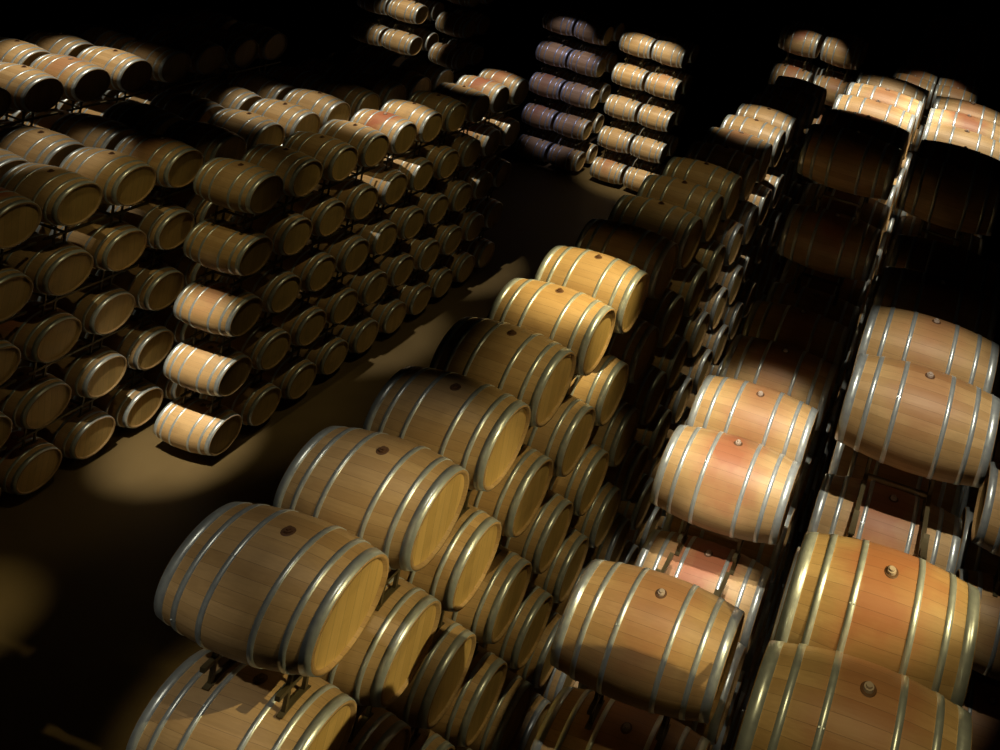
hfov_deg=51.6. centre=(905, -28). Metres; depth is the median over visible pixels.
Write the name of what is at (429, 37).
wine barrel
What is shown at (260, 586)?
wine barrel
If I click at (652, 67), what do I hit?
wine barrel
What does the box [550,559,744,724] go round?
wine barrel
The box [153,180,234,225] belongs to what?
wine barrel
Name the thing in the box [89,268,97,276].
wine barrel
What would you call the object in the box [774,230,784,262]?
wine barrel
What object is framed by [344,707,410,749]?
wine barrel
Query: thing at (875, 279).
wine barrel
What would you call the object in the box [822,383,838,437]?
wine barrel
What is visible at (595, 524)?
wine barrel
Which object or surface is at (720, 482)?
wine barrel
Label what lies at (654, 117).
wine barrel
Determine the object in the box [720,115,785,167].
wine barrel
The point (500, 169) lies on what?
wine barrel
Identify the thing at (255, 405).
wine barrel
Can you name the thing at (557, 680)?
wine barrel
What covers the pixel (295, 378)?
wine barrel
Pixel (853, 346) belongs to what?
wine barrel
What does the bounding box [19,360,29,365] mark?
wine barrel
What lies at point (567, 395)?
rack
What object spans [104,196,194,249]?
wine barrel
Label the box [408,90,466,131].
wine barrel
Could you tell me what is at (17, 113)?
wine barrel
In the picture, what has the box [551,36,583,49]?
wine barrel
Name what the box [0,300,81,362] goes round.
wine barrel
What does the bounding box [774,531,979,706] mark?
wine barrel
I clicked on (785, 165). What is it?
wine barrel
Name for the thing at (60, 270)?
wine barrel
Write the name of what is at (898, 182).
wine barrel
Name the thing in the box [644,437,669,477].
wine barrel
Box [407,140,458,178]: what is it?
wine barrel
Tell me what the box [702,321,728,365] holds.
wine barrel
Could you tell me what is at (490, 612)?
wine barrel
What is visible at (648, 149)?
wine barrel
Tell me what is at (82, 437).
wine barrel
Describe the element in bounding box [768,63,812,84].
wine barrel
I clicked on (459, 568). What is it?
wine barrel
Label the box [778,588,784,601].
wine barrel
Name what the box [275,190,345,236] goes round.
wine barrel
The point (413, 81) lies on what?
wine barrel
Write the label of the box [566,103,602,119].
rack
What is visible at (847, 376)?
wine barrel
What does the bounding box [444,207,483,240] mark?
wine barrel
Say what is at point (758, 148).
wine barrel
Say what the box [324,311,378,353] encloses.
wine barrel
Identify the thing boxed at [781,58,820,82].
wine barrel
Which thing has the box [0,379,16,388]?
rack
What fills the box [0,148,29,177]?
wine barrel
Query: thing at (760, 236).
wine barrel
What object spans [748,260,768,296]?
wine barrel
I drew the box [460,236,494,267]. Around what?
wine barrel
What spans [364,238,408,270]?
rack
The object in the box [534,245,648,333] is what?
wine barrel
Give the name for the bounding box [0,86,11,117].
wine barrel
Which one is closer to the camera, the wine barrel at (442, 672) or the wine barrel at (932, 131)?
the wine barrel at (442, 672)
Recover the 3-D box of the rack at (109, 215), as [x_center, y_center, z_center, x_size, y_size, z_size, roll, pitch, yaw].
[-11.458,3.383,12.437,0.510,0.349,1.370,15,7,6]
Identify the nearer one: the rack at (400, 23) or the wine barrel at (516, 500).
the wine barrel at (516, 500)
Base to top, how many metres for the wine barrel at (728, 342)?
0.707 m
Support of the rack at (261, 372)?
on the wine barrel at (188, 427)
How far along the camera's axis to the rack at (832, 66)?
21.73 m
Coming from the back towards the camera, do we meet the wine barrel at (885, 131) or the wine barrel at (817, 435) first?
the wine barrel at (885, 131)
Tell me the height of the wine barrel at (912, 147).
0.716 m
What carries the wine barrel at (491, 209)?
on the rack
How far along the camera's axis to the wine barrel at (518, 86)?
19.82 m
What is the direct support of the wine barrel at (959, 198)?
on the rack at (961, 234)
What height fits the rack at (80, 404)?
0.349 m
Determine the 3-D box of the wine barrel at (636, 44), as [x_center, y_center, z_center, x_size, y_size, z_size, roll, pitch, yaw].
[-7.843,2.119,26.146,0.950,0.727,0.706,15,5,6]
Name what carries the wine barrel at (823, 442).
on the rack
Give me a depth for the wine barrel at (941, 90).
19.43 m
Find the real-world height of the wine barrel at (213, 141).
0.707 m
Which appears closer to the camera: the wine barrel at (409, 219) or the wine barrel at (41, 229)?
the wine barrel at (41, 229)
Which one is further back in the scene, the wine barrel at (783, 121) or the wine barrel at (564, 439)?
the wine barrel at (783, 121)
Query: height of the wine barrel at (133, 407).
0.707 m
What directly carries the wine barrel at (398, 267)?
on the rack at (387, 291)
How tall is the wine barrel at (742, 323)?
0.707 m
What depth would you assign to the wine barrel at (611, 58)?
26.96 m
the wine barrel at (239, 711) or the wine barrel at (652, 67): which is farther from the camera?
the wine barrel at (652, 67)
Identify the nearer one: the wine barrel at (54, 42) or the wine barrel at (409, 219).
the wine barrel at (54, 42)
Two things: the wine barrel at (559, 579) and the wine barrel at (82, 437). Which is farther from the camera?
the wine barrel at (82, 437)
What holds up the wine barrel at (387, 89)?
on the rack
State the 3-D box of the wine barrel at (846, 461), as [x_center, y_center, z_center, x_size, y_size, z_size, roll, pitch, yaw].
[-0.068,4.058,7.221,1.060,0.707,0.684,15,7,5]
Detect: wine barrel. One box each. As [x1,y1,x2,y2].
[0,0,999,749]
[0,37,51,65]
[0,62,63,112]
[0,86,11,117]
[0,108,29,120]
[0,119,27,131]
[0,125,85,166]
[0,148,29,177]
[0,163,102,226]
[0,187,41,248]
[0,233,93,295]
[0,263,32,321]
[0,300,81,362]
[0,337,20,385]
[0,364,71,428]
[0,411,12,447]
[0,429,61,494]
[18,399,115,459]
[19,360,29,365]
[22,29,94,56]
[24,108,70,129]
[29,54,110,101]
[29,339,126,397]
[35,222,53,234]
[37,276,134,334]
[49,213,146,271]
[50,112,136,149]
[52,99,77,110]
[59,147,156,205]
[68,23,135,49]
[69,99,114,115]
[73,372,163,427]
[76,46,152,91]
[84,314,173,369]
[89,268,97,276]
[95,203,109,214]
[95,256,184,310]
[99,89,120,99]
[102,101,183,135]
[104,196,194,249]
[113,90,155,103]
[114,132,203,187]
[120,39,190,82]
[126,350,194,399]
[126,649,356,749]
[132,300,206,342]
[144,242,221,285]
[149,90,223,122]
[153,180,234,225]
[153,396,241,455]
[154,502,388,676]
[159,33,224,73]
[163,120,245,164]
[163,338,251,396]
[172,334,210,347]
[173,279,262,336]
[183,219,272,276]
[192,81,262,110]
[193,157,282,214]
[196,27,258,66]
[199,376,280,425]
[207,108,284,152]
[209,319,290,370]
[219,263,300,312]
[228,22,287,59]
[229,72,296,99]
[231,205,312,255]
[242,143,322,196]
[248,98,320,142]
[250,351,316,399]
[260,298,326,345]
[267,245,335,291]
[273,426,468,571]
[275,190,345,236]
[282,131,357,180]
[283,88,350,131]
[288,330,348,374]
[297,279,357,323]
[306,228,369,272]
[314,176,377,219]
[316,80,379,120]
[318,119,388,166]
[320,577,440,707]
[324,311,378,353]
[331,263,387,304]
[339,213,397,254]
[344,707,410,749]
[346,72,405,109]
[349,163,407,204]
[350,19,389,45]
[350,109,416,153]
[354,294,406,332]
[356,0,390,14]
[363,366,530,490]
[364,248,414,285]
[371,16,405,29]
[371,199,424,238]
[374,65,430,100]
[380,99,442,141]
[380,151,433,190]
[381,29,422,55]
[384,616,475,728]
[385,277,431,314]
[387,0,427,23]
[389,503,501,611]
[392,232,439,269]
[399,58,453,91]
[400,187,448,223]
[402,25,438,50]
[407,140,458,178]
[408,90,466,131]
[409,263,452,297]
[409,728,454,749]
[413,0,444,20]
[420,220,462,254]
[426,176,471,210]
[428,43,468,69]
[429,317,575,427]
[430,645,506,746]
[434,82,489,121]
[434,131,480,166]
[435,12,475,38]
[436,249,474,282]
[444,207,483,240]
[444,545,531,643]
[449,69,473,79]
[453,165,491,198]
[455,746,471,749]
[456,75,509,112]
[458,122,500,155]
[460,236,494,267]
[468,196,502,227]
[468,443,552,537]
[468,669,532,749]
[472,155,510,186]
[478,68,528,104]
[478,581,552,668]
[480,113,519,145]
[487,278,615,376]
[501,489,572,573]
[507,610,561,687]
[509,691,550,749]
[515,134,553,161]
[521,103,559,130]
[523,394,595,476]
[529,72,567,99]
[530,526,588,602]
[530,686,710,749]
[532,128,565,143]
[533,667,574,703]
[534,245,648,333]
[535,41,573,67]
[538,97,571,112]
[542,9,579,35]
[545,67,578,81]
[547,143,585,170]
[548,441,608,515]
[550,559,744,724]
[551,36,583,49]
[552,557,592,615]
[553,113,592,139]
[560,81,599,108]
[562,137,597,163]
[567,50,605,77]
[568,107,603,133]
[568,353,628,425]
[569,480,620,547]
[574,18,613,45]
[574,218,678,298]
[575,76,610,102]
[578,642,745,745]
[584,46,617,71]
[586,512,630,561]
[589,15,624,40]
[589,400,639,466]
[590,156,628,184]
[597,126,635,153]
[604,94,642,121]
[604,439,648,500]
[605,150,637,166]
[606,318,658,384]
[608,195,702,268]
[611,63,649,90]
[612,119,645,135]
[617,473,653,529]
[618,539,638,564]
[619,31,657,58]
[619,89,651,103]
[621,364,666,424]
[623,166,658,191]
[626,58,659,72]
[627,503,661,552]
[630,135,667,162]
[633,27,667,40]
[633,404,671,459]
[634,529,771,653]
[636,174,723,242]
[637,104,675,131]
[637,159,665,174]
[638,288,683,347]
[644,72,682,99]
[644,129,677,155]
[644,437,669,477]
[650,334,687,388]
[650,425,800,544]
[651,40,689,67]
[652,98,684,124]
[658,516,665,528]
[659,68,692,94]
[660,372,692,423]
[661,509,666,516]
[662,157,741,220]
[663,506,794,582]
[665,36,698,62]
[666,262,707,316]
[666,406,690,438]
[675,307,709,357]
[681,345,712,392]
[685,141,759,200]
[686,375,818,479]
[687,393,696,407]
[691,239,725,289]
[698,282,727,329]
[702,127,772,182]
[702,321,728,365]
[707,354,724,375]
[709,670,744,749]
[711,218,743,266]
[716,262,743,305]
[719,335,837,430]
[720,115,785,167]
[720,299,743,339]
[722,331,741,355]
[723,691,745,749]
[730,200,758,244]
[730,709,744,749]
[734,242,756,283]
[734,640,971,749]
[735,278,756,317]
[736,103,796,152]
[737,311,749,333]
[741,599,770,679]
[742,300,850,385]
[742,648,764,713]
[747,183,771,225]
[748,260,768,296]
[749,225,769,263]
[749,293,766,310]
[750,93,807,140]
[759,169,784,208]
[761,209,782,245]
[762,602,779,649]
[763,84,817,128]
[766,282,859,359]
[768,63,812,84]
[770,547,800,640]
[771,156,794,193]
[774,76,826,118]
[774,193,792,229]
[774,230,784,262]
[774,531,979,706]
[778,25,822,57]
[778,204,881,281]
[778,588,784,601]
[779,259,870,327]
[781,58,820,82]
[782,530,800,588]
[787,492,806,553]
[790,21,829,52]
[791,454,812,521]
[796,517,810,549]
[797,124,901,199]
[798,174,812,181]
[799,183,889,250]
[803,115,822,133]
[807,473,962,573]
[808,412,827,470]
[809,481,821,517]
[813,75,849,106]
[813,181,896,230]
[816,420,831,471]
[819,450,832,482]
[820,37,864,69]
[820,69,856,82]
[820,108,909,178]
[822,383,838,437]
[824,422,837,465]
[828,441,964,516]
[829,388,844,435]
[830,32,868,63]
[833,94,915,159]
[835,351,850,399]
[835,353,999,487]
[841,360,853,399]
[845,82,923,143]
[847,322,861,368]
[851,334,862,374]
[852,305,998,393]
[856,72,928,128]
[858,297,870,339]
[866,254,878,299]
[867,275,878,314]
[869,287,877,312]
[874,232,888,275]
[874,266,999,340]
[876,274,881,286]
[878,247,889,274]
[882,239,895,273]
[884,213,895,253]
[889,234,999,299]
[891,205,901,233]
[892,168,905,210]
[893,72,934,109]
[894,215,984,255]
[896,66,937,100]
[898,157,999,235]
[901,60,940,91]
[901,151,912,192]
[901,211,982,237]
[905,54,943,84]
[908,49,945,74]
[908,124,923,150]
[908,147,918,156]
[916,139,999,180]
[918,122,999,160]
[920,116,926,140]
[923,109,929,124]
[926,108,999,142]
[930,85,977,108]
[933,96,999,126]
[938,78,979,95]
[941,71,980,88]
[954,507,998,574]
[955,569,999,680]
[958,486,978,517]
[962,678,999,749]
[971,461,999,556]
[990,416,999,462]
[991,365,999,398]
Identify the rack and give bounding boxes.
[0,109,58,126]
[0,241,36,266]
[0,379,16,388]
[17,384,119,449]
[24,324,128,383]
[32,263,138,316]
[33,201,148,248]
[44,89,145,112]
[127,334,209,388]
[179,360,281,415]
[189,304,291,355]
[199,569,400,719]
[200,249,302,295]
[210,193,312,234]
[288,316,349,362]
[298,271,349,308]
[308,216,368,254]
[318,164,378,199]
[348,705,373,742]
[354,281,405,319]
[363,10,398,25]
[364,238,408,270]
[374,188,424,221]
[383,141,433,170]
[394,19,434,34]
[399,50,427,59]
[408,643,478,749]
[435,536,502,633]
[437,121,479,147]
[442,34,483,48]
[457,426,530,520]
[483,104,518,127]
[534,94,563,109]
[541,63,571,77]
[548,31,578,46]
[559,133,596,150]
[560,332,614,405]
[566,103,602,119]
[573,72,609,87]
[580,41,616,55]
[584,552,729,749]
[603,148,630,163]
[610,117,638,132]
[617,85,645,100]
[624,53,652,68]
[635,156,667,173]
[642,125,675,141]
[650,95,682,110]
[657,63,690,78]
[674,520,744,574]
[784,52,812,70]
[814,184,869,225]
[825,63,851,82]
[848,457,935,559]
[917,220,965,247]
[993,557,999,596]
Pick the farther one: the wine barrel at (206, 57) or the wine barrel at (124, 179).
the wine barrel at (206, 57)
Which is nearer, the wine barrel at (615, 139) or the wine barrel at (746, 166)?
the wine barrel at (746, 166)
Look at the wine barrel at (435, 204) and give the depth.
17.78 m
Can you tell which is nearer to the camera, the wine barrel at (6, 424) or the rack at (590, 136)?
the wine barrel at (6, 424)
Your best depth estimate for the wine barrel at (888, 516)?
6.29 m
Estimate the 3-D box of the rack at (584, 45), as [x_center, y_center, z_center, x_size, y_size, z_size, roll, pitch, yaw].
[-9.262,2.187,26.870,0.510,0.349,1.370,15,7,6]
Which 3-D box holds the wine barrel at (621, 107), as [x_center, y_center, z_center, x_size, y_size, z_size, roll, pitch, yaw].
[-8.361,4.015,26.381,0.950,0.708,0.686,15,7,5]
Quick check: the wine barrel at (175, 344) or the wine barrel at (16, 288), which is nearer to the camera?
the wine barrel at (16, 288)
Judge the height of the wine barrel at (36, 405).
0.707 m
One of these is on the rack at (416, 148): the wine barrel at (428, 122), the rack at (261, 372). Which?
the wine barrel at (428, 122)
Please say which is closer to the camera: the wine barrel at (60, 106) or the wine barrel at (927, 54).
the wine barrel at (60, 106)
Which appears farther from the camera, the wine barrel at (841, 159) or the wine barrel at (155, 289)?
the wine barrel at (155, 289)
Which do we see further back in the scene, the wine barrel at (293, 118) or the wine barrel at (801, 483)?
the wine barrel at (293, 118)
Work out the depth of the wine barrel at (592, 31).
26.03 m
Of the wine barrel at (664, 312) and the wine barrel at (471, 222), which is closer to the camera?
the wine barrel at (664, 312)
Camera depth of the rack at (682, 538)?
7.25 m
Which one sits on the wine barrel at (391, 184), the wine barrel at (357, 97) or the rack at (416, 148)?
the rack at (416, 148)
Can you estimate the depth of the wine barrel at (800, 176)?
21.76 m
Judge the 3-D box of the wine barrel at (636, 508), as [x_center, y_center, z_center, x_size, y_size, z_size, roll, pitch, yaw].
[-3.798,6.723,11.513,0.950,0.707,0.684,15,7,6]
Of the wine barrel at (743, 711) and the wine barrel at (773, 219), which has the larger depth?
the wine barrel at (773, 219)
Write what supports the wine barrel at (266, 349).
on the rack at (261, 372)
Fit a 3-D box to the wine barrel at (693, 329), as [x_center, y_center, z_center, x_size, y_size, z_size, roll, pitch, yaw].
[-3.205,4.755,12.031,0.950,0.707,0.685,15,7,6]
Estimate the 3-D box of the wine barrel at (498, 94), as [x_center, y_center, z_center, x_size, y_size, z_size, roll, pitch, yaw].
[-9.174,2.618,19.248,0.950,0.707,0.684,15,7,5]
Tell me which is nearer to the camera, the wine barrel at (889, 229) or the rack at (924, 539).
the rack at (924, 539)
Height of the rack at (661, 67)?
0.349 m
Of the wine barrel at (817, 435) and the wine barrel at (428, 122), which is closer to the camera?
the wine barrel at (817, 435)
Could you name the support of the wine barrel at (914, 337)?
on the rack
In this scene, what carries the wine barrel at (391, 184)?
on the rack at (405, 197)
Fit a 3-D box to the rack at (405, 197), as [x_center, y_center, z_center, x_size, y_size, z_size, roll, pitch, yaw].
[-9.842,4.282,16.945,0.510,0.349,1.370,15,7,6]
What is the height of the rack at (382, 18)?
0.349 m
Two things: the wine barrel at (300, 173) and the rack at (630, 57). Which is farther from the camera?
the rack at (630, 57)
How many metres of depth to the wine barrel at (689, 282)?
10.94 m
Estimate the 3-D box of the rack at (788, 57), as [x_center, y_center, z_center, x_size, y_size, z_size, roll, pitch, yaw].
[-2.605,2.120,22.306,0.510,0.349,1.370,15,7,6]
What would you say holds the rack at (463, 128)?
on the wine barrel at (445, 159)
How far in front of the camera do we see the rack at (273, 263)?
13.48 m
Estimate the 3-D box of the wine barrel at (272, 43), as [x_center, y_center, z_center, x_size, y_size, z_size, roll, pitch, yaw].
[-13.821,1.442,18.942,0.950,0.714,0.693,15,6,5]
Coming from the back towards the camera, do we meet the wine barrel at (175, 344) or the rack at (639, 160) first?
the rack at (639, 160)
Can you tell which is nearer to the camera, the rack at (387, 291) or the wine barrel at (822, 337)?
the wine barrel at (822, 337)
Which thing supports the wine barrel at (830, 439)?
on the rack
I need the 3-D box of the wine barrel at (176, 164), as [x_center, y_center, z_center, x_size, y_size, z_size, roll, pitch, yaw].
[-11.217,2.807,13.353,0.950,0.707,0.684,15,7,5]
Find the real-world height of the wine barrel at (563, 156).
0.707 m
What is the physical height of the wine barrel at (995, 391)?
0.707 m
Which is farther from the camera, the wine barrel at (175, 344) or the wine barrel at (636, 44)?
the wine barrel at (636, 44)
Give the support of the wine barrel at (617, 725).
on the rack
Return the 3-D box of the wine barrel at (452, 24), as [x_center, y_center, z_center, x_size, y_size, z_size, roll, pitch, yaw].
[-13.550,1.578,26.811,0.950,0.707,0.684,15,7,6]
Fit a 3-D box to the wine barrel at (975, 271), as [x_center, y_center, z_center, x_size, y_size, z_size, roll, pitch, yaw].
[0.361,2.970,8.608,1.060,0.707,0.684,15,7,6]
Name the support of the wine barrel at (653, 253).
on the rack
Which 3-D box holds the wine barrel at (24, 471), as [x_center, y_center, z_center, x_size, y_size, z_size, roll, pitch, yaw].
[-12.396,6.746,12.316,0.950,0.707,0.685,15,7,6]
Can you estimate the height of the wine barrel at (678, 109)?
0.707 m
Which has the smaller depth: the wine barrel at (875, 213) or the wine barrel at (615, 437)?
the wine barrel at (615, 437)
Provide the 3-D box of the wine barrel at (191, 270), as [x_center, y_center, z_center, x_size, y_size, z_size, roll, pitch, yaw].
[-11.602,4.646,14.336,0.950,0.716,0.694,15,6,5]
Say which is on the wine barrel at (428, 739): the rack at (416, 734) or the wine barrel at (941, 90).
the rack at (416, 734)
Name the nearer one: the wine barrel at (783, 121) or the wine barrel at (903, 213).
the wine barrel at (903, 213)
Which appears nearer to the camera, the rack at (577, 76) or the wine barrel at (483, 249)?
the wine barrel at (483, 249)
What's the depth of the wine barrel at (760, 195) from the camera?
13.98 m
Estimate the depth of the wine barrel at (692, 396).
13.45 m
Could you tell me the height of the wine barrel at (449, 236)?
0.707 m
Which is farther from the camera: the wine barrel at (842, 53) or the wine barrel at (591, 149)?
the wine barrel at (591, 149)
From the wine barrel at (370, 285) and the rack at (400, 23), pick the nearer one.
the wine barrel at (370, 285)
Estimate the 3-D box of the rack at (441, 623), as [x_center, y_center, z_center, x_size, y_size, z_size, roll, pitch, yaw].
[-3.679,4.715,7.242,0.510,0.349,1.370,15,7,6]
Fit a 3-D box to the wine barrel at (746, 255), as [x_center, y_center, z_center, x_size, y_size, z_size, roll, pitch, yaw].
[-2.937,4.548,14.287,0.950,0.707,0.685,15,7,5]
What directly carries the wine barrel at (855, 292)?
on the rack
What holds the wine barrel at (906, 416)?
on the rack at (924, 539)
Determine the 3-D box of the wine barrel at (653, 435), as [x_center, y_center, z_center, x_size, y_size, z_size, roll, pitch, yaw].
[-3.557,5.770,11.397,0.950,0.707,0.684,15,7,6]
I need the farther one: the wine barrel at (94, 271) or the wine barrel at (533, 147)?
the wine barrel at (533, 147)
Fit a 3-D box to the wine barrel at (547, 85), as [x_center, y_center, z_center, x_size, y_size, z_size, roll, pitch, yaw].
[-10.680,3.381,26.614,0.950,0.707,0.684,15,7,5]
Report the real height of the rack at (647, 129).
0.349 m
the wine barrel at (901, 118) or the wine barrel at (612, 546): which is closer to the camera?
the wine barrel at (612, 546)
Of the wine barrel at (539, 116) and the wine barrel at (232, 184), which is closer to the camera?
the wine barrel at (232, 184)
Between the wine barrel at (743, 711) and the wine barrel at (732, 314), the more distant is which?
the wine barrel at (732, 314)
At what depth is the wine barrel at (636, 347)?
9.43 m
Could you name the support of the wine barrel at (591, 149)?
on the rack
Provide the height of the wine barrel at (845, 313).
0.707 m
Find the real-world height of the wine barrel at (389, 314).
0.718 m
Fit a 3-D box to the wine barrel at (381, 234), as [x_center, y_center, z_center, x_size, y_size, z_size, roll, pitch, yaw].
[-10.031,4.793,16.474,0.950,0.707,0.684,15,7,6]
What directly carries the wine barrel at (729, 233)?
on the rack
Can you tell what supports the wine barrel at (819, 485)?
on the rack
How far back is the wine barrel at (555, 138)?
27.37 m
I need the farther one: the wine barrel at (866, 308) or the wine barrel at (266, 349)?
the wine barrel at (266, 349)
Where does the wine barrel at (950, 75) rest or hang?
on the rack
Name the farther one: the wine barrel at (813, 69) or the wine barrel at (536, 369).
the wine barrel at (813, 69)
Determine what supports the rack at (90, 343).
on the wine barrel at (36, 405)
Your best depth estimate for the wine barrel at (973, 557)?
7.72 m
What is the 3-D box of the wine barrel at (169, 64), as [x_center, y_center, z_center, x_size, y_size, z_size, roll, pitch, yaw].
[-14.094,1.647,16.686,0.950,0.707,0.684,15,7,5]
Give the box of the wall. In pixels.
[721,0,999,78]
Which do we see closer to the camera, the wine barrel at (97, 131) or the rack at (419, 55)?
the wine barrel at (97, 131)
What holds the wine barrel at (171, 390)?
on the rack
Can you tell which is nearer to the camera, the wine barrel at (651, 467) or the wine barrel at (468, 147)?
the wine barrel at (651, 467)
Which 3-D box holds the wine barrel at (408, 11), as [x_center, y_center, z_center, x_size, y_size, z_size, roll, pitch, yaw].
[-15.091,1.157,26.966,0.950,0.707,0.684,15,7,5]
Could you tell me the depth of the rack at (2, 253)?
11.31 m
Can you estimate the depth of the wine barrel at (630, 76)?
26.00 m
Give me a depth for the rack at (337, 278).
15.33 m
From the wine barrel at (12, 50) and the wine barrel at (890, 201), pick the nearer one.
the wine barrel at (890, 201)
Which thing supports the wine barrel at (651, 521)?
on the rack
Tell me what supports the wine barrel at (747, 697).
on the rack
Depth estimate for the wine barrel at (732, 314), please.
14.18 m
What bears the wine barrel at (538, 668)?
on the rack
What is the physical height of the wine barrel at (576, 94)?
0.719 m
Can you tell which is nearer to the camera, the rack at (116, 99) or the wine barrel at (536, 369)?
the wine barrel at (536, 369)
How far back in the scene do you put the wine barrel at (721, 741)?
7.34 m
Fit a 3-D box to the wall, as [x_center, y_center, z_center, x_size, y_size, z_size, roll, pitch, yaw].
[-7.569,-4.985,56.149,52.000,15.500,0.001,15,7,6]
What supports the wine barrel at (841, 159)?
on the rack at (824, 188)
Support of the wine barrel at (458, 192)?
on the rack
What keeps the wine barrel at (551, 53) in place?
on the rack at (543, 67)
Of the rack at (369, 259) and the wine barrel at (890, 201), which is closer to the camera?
the wine barrel at (890, 201)
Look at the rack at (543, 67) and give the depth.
26.61 m
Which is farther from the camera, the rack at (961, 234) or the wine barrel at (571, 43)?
the wine barrel at (571, 43)
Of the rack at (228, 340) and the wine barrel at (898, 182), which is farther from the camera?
the rack at (228, 340)
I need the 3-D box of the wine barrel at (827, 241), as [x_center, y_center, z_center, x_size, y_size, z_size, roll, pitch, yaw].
[-0.859,3.099,10.252,1.060,0.707,0.684,15,7,6]
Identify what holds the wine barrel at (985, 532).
on the rack at (996, 578)
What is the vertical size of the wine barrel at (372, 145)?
0.707 m
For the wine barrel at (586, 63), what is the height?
0.707 m
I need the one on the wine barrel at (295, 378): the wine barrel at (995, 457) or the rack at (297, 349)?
the rack at (297, 349)
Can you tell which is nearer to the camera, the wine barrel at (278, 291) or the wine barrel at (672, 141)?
the wine barrel at (278, 291)
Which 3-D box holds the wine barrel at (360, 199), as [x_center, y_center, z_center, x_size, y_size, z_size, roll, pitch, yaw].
[-9.890,3.907,15.607,0.950,0.707,0.684,15,7,6]
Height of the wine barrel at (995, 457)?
0.707 m
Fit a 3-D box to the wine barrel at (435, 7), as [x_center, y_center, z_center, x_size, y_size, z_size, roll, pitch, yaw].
[-14.983,1.093,27.717,0.950,0.713,0.691,15,7,5]
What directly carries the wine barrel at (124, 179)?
on the rack at (109, 215)
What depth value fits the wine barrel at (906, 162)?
12.99 m
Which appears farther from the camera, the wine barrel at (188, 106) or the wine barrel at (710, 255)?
the wine barrel at (188, 106)
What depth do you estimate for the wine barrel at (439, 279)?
18.76 m
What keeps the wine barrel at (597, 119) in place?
on the rack at (590, 136)
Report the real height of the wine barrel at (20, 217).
0.707 m
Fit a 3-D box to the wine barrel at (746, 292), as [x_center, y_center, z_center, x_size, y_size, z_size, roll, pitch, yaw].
[-3.083,5.434,15.154,0.950,0.707,0.684,15,7,6]
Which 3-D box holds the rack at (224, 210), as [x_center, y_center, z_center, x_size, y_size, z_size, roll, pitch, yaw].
[-9.970,3.602,13.822,0.510,0.349,1.370,15,7,6]
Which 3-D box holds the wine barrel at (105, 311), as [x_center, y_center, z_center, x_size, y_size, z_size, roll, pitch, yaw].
[-11.814,4.774,12.835,0.950,0.707,0.684,15,7,6]
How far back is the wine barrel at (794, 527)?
9.56 m
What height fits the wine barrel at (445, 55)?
0.707 m
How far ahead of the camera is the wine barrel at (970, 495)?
8.48 m
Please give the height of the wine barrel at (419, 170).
0.707 m
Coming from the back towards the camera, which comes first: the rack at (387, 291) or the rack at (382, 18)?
the rack at (382, 18)
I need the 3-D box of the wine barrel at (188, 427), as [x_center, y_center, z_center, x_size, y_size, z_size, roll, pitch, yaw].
[-10.886,6.971,13.699,0.950,0.707,0.685,15,7,5]
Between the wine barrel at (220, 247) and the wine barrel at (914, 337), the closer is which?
the wine barrel at (914, 337)
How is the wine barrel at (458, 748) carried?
on the rack
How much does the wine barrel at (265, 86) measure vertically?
0.707 m
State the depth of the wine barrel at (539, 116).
26.47 m
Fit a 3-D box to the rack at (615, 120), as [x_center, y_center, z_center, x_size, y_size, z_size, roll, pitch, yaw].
[-8.412,4.457,26.968,0.510,0.349,1.370,15,7,6]
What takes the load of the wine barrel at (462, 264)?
on the rack
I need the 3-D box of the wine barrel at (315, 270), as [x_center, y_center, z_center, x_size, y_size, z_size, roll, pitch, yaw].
[-10.228,4.926,14.971,0.950,0.707,0.684,15,7,5]
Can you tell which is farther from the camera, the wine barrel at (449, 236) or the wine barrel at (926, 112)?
the wine barrel at (926, 112)
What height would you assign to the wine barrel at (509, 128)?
0.719 m
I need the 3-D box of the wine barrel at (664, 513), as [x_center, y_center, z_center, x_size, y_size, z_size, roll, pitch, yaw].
[-3.855,7.540,13.132,0.950,0.707,0.684,15,7,6]
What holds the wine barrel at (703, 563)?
on the rack
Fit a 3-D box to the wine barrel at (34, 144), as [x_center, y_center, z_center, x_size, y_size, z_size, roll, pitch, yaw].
[-12.369,2.586,12.708,0.950,0.707,0.684,15,7,6]
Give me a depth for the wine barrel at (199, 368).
13.36 m
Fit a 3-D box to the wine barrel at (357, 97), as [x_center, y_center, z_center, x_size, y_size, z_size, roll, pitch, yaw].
[-10.741,2.471,17.110,0.950,0.710,0.688,15,7,5]
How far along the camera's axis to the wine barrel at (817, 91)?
16.87 m
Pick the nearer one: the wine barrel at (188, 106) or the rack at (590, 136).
the wine barrel at (188, 106)
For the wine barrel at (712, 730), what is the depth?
6.33 m
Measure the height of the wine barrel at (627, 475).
0.707 m
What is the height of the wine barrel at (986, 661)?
0.707 m
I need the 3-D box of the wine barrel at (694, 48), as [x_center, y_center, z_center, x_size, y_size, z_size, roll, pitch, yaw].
[-6.770,2.319,26.799,0.950,0.707,0.684,15,7,6]
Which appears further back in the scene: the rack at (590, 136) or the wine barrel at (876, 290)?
the rack at (590, 136)
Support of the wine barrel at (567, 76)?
on the rack at (539, 97)
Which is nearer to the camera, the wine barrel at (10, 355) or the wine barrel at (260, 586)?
the wine barrel at (260, 586)
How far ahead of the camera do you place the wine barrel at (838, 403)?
11.84 m
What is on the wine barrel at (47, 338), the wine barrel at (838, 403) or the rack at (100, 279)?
the rack at (100, 279)
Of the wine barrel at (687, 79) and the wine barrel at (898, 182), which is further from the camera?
the wine barrel at (687, 79)
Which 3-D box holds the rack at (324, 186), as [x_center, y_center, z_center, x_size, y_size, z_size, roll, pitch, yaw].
[-9.782,3.467,15.325,0.510,0.349,1.370,15,7,6]

